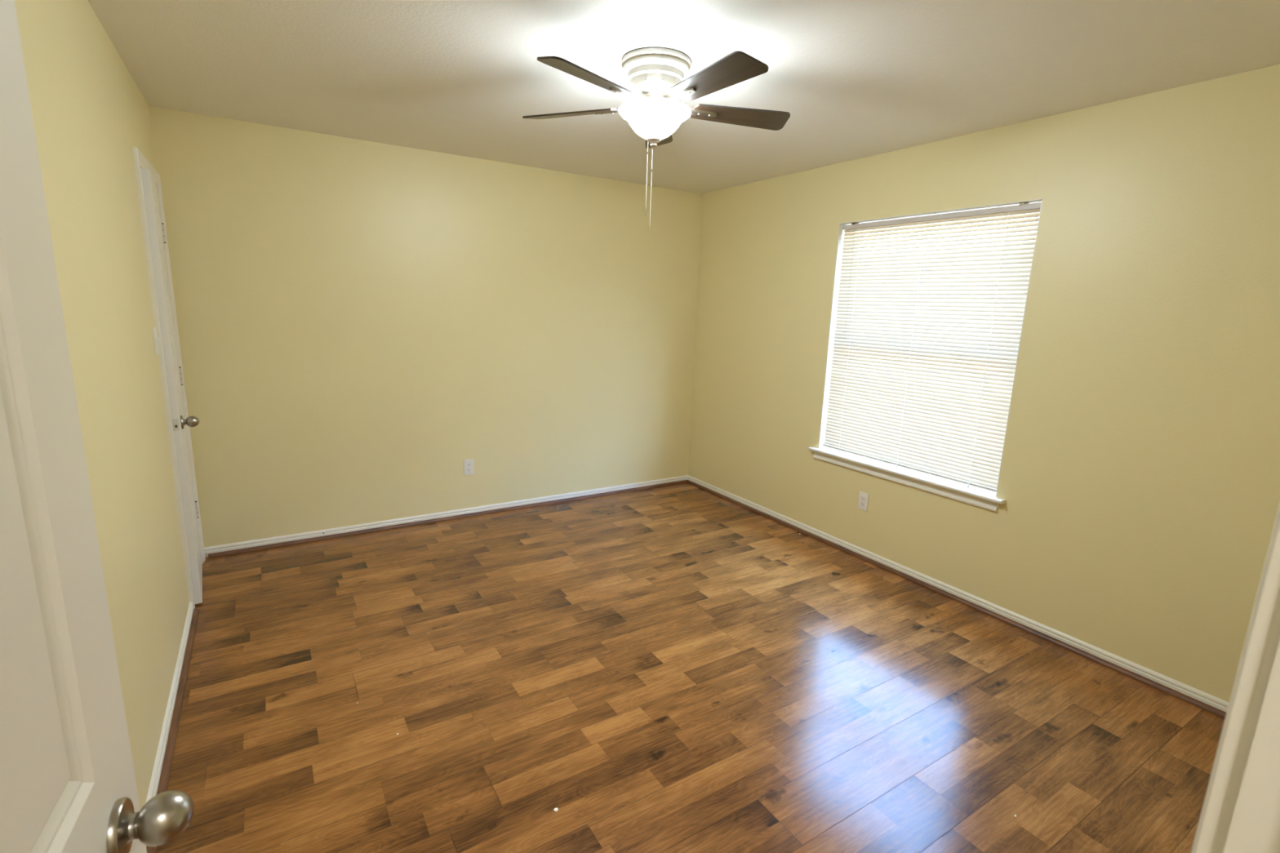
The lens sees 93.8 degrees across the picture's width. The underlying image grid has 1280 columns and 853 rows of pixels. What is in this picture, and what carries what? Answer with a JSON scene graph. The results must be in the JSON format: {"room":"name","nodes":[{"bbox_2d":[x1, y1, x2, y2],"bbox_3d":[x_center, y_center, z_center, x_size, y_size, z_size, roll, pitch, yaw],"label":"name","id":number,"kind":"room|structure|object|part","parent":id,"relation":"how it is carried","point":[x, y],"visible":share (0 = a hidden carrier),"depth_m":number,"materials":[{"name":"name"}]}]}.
{"room":"empty bedroom","nodes":[
{"label":"empty bedroom","id":0,"kind":"room"},
{"bbox_2d":[14,0,189,809],"bbox_3d":[-1.506,-0.051,1.565,0.120,2.640,4.055,-5,13,-32],"label":"wall","id":1,"kind":"structure","parent":0,"point":[89,113],"depth_m":1.84,"materials":[{"name":"beige paint"}]},
{"bbox_2d":[151,327,159,355],"bbox_3d":[-2.095,-0.372,2.600,0.018,0.114,0.070,-5,13,-32],"label":"light switch","id":2,"kind":"object","parent":1,"relation":"attached to","point":[156,339],"visible":1,"depth_m":2.58,"materials":[{"name":"white plastic"}]},
{"bbox_2d":[132,146,205,608],"bbox_3d":[-2.369,-0.189,2.954,0.137,2.108,0.692,-5,13,-32],"label":"door frame","id":3,"kind":"structure","parent":1,"relation":"attached to","point":[140,162],"depth_m":2.80,"materials":[{"name":"white paint"}]},
{"bbox_2d":[146,601,194,802],"bbox_3d":[-1.291,1.179,1.528,0.012,0.058,3.314,-5,13,-32],"label":"baseboard","id":4,"kind":"structure","parent":1,"relation":"attached to","point":[154,782],"depth_m":2.15,"materials":[{"name":"white paint"}]},
{"bbox_2d":[140,168,202,604],"bbox_3d":[-2.294,-0.167,3.013,0.105,2.027,0.568,-6,14,-35],"label":"door","id":5,"kind":"structure","parent":1,"relation":"in","point":[156,228],"depth_m":2.83,"materials":[{"name":"white paint"}]},
{"bbox_3d":[-2.164,-0.008,2.792,0.024,0.058,0.002,-6,14,-35],"label":"latch plate","id":6,"kind":"part","parent":5,"relation":"part of","materials":[{"name":"grey metal"}]},
{"bbox_3d":[-2.148,-0.024,2.875,0.051,0.054,0.054,-6,14,-35],"label":"knob","id":7,"kind":"part","parent":5,"relation":"part of","materials":[{"name":"silver metal"}]},
{"bbox_2d":[146,608,199,852],"bbox_3d":[-1.278,1.196,1.540,0.020,0.020,3.314,-5,13,-32],"label":"trim","id":8,"kind":"structure","parent":1,"relation":"attached to","point":[166,765],"depth_m":2.17,"materials":[{"name":"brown wood"}]},
{"bbox_2d":[148,106,702,547],"bbox_3d":[-1.046,-0.579,4.263,3.814,2.640,0.120,-5,13,-32],"label":"wall","id":9,"kind":"structure","parent":0,"point":[359,322],"depth_m":3.89,"materials":[{"name":"beige paint"}]},
{"bbox_2d":[204,475,688,557],"bbox_3d":[-1.066,0.602,4.432,3.534,0.058,0.012,-5,13,-32],"label":"baseboard","id":10,"kind":"structure","parent":9,"relation":"attached to","point":[238,545],"depth_m":4.14,"materials":[{"name":"white paint"}]},
{"bbox_2d":[208,480,687,558],"bbox_3d":[-1.045,0.622,4.431,3.504,0.020,0.020,-5,13,-32],"label":"trim","id":11,"kind":"structure","parent":9,"relation":"attached to","point":[462,516],"depth_m":4.14,"materials":[{"name":"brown wood"}]},
{"bbox_2d":[463,458,474,475],"bbox_3d":[-1.218,0.289,4.268,0.070,0.114,0.008,-5,13,-32],"label":"wall outlet","id":12,"kind":"object","parent":9,"relation":"attached to","point":[468,464],"visible":1,"depth_m":4.27,"materials":[{"name":"white plastic"}]},
{"bbox_2d":[87,0,1279,194],"bbox_3d":[0.100,-1.440,2.284,3.814,0.100,4.295,-5,13,-32],"label":"ceiling","id":13,"kind":"structure","parent":0,"point":[855,79],"depth_m":2.29,"materials":[{"name":"white paint"}]},
{"bbox_2d":[522,46,790,222],"bbox_3d":[0.079,-1.073,2.312,1.088,0.632,1.050,-5,13,-32],"label":"ceiling fan","id":14,"kind":"object","parent":13,"relation":"hanging from","point":[656,76],"visible":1,"depth_m":2.21,"materials":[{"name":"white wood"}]},
{"bbox_3d":[-0.276,-1.271,2.436,0.411,0.007,0.130,6,25,21],"label":"blade","id":15,"kind":"part","parent":14,"relation":"part of","materials":[{"name":"brown wood"}]},
{"bbox_3d":[-0.170,-1.187,2.036,0.130,0.007,0.411,26,24,34],"label":"blade","id":16,"kind":"part","parent":14,"relation":"part of","materials":[{"name":"brown wood"}]},
{"bbox_3d":[0.027,-0.987,2.359,0.002,0.248,0.002,-5,13,-32],"label":"pull chain","id":17,"kind":"part","parent":14,"relation":"part of","materials":[{"name":"silver metal"}]},
{"bbox_3d":[0.044,-0.943,2.368,0.002,0.300,0.002,1,11,-2],"label":"pull chain","id":18,"kind":"part","parent":14,"relation":"part of","materials":[{"name":"silver metal"}]},
{"bbox_3d":[0.056,-1.175,2.321,0.280,0.112,0.280,-5,13,-32],"label":"globe","id":19,"kind":"part","parent":14,"relation":"part of","materials":[{"name":"white glass"}]},
{"bbox_3d":[0.079,-1.305,2.660,0.130,0.007,0.411,-10,10,6],"label":"blade","id":20,"kind":"part","parent":14,"relation":"part of","materials":[{"name":"brown wood"}]},
{"bbox_3d":[0.250,-1.169,2.014,0.130,0.007,0.411,10,5,-34],"label":"blade","id":21,"kind":"part","parent":14,"relation":"part of","materials":[{"name":"brown wood"}]},
{"bbox_3d":[0.404,-1.242,2.399,0.411,0.007,0.130,-1,-1,-15],"label":"blade","id":22,"kind":"part","parent":14,"relation":"part of","materials":[{"name":"brown wood"}]},
{"bbox_2d":[155,482,1225,852],"bbox_3d":[0.075,1.215,1.967,4.584,0.100,5.729,-5,13,-32],"label":"floor","id":23,"kind":"structure","parent":0,"point":[682,668],"depth_m":2.32,"materials":[{"name":"brown wood"}]},
{"bbox_2d":[688,64,1279,702],"bbox_3d":[1.640,-0.327,3.443,0.160,2.640,4.175,-5,13,-32],"label":"wall","id":24,"kind":"structure","parent":0,"point":[1139,482],"depth_m":2.69,"materials":[{"name":"beige paint"}]},
{"bbox_2d":[857,491,869,511],"bbox_3d":[1.408,0.472,3.777,0.008,0.114,0.070,-5,13,-32],"label":"wall outlet","id":25,"kind":"object","parent":24,"relation":"attached to","point":[863,502],"visible":1,"depth_m":3.77,"materials":[{"name":"white plastic"}]},
{"bbox_2d":[808,198,1042,512],"bbox_3d":[1.591,-0.426,3.464,0.197,1.533,1.276,-5,13,-32],"label":"window","id":26,"kind":"structure","parent":24,"relation":"in","point":[973,495],"depth_m":3.56,"materials":[{"name":"white plastic"}]},
{"bbox_3d":[1.549,0.262,3.590,0.151,0.018,1.276,-5,13,-32],"label":"sill","id":27,"kind":"part","parent":26,"relation":"part of","materials":[{"name":"white paint"}]},
{"bbox_2d":[822,202,1040,492],"bbox_3d":[1.575,-0.459,3.445,0.046,1.452,1.164,-5,13,-32],"label":"window blind","id":28,"kind":"object","parent":26,"relation":"attached to","point":[926,347],"visible":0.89,"depth_m":3.35,"materials":[{"name":"white plastic"}]},
{"bbox_3d":[1.341,-0.525,3.819,0.023,1.419,0.012,-5,13,-32],"label":"ladder cord","id":29,"kind":"part","parent":28,"relation":"part of","materials":[{"name":"white plastic"}]},
{"bbox_3d":[1.557,0.230,3.586,0.025,0.014,1.158,-5,13,-32],"label":"rail","id":30,"kind":"part","parent":28,"relation":"part of","materials":[{"name":"plastic"}]},
{"bbox_3d":[1.569,-0.446,3.462,0.023,1.419,0.012,-5,13,-32],"label":"ladder cord","id":31,"kind":"part","parent":28,"relation":"part of","materials":[{"name":"white plastic"}]},
{"bbox_3d":[1.802,-0.365,3.098,0.023,1.419,0.012,-5,13,-32],"label":"ladder cord","id":32,"kind":"part","parent":28,"relation":"part of","materials":[{"name":"white plastic"}]},
{"bbox_3d":[1.655,-0.467,3.495,0.050,1.461,1.178,-5,13,-32],"label":"frame","id":33,"kind":"part","parent":26,"relation":"part of","materials":[{"name":"white plastic"}]},
{"bbox_2d":[687,480,1226,719],"bbox_3d":[1.483,0.856,3.678,0.020,0.020,4.055,-5,13,-32],"label":"trim","id":34,"kind":"structure","parent":24,"relation":"attached to","point":[1148,682],"depth_m":3.06,"materials":[{"name":"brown wood"}]},
{"bbox_2d":[687,475,1229,712],"bbox_3d":[1.497,0.836,3.682,0.012,0.058,4.055,-5,13,-32],"label":"baseboard","id":35,"kind":"structure","parent":24,"relation":"attached to","point":[1190,691],"depth_m":3.07,"materials":[{"name":"white paint"}]},
{"bbox_3d":[1.098,0.194,0.764,3.654,2.640,0.120,-5,13,-32],"label":"wall","id":36,"kind":"structure","parent":0,"visible":0},
{"bbox_2d":[0,0,194,852],"bbox_3d":[-0.457,0.420,0.375,0.175,2.027,0.767,-4,13,-27],"label":"door","id":37,"kind":"structure","parent":36,"relation":"in","point":[68,784],"depth_m":0.56,"materials":[{"name":"white paint"}]},
{"bbox_3d":[-0.544,0.449,0.689,0.051,0.054,0.054,-4,13,-27],"label":"knob","id":38,"kind":"part","parent":37,"relation":"part of","materials":[{"name":"silver metal"}]},
{"bbox_2d":[1191,504,1279,852],"bbox_3d":[0.062,0.450,0.168,0.904,2.108,0.137,-5,13,-32],"label":"door frame","id":39,"kind":"structure","parent":36,"relation":"attached to","point":[1240,813],"depth_m":0.37,"materials":[{"name":"white paint"}]}
]}

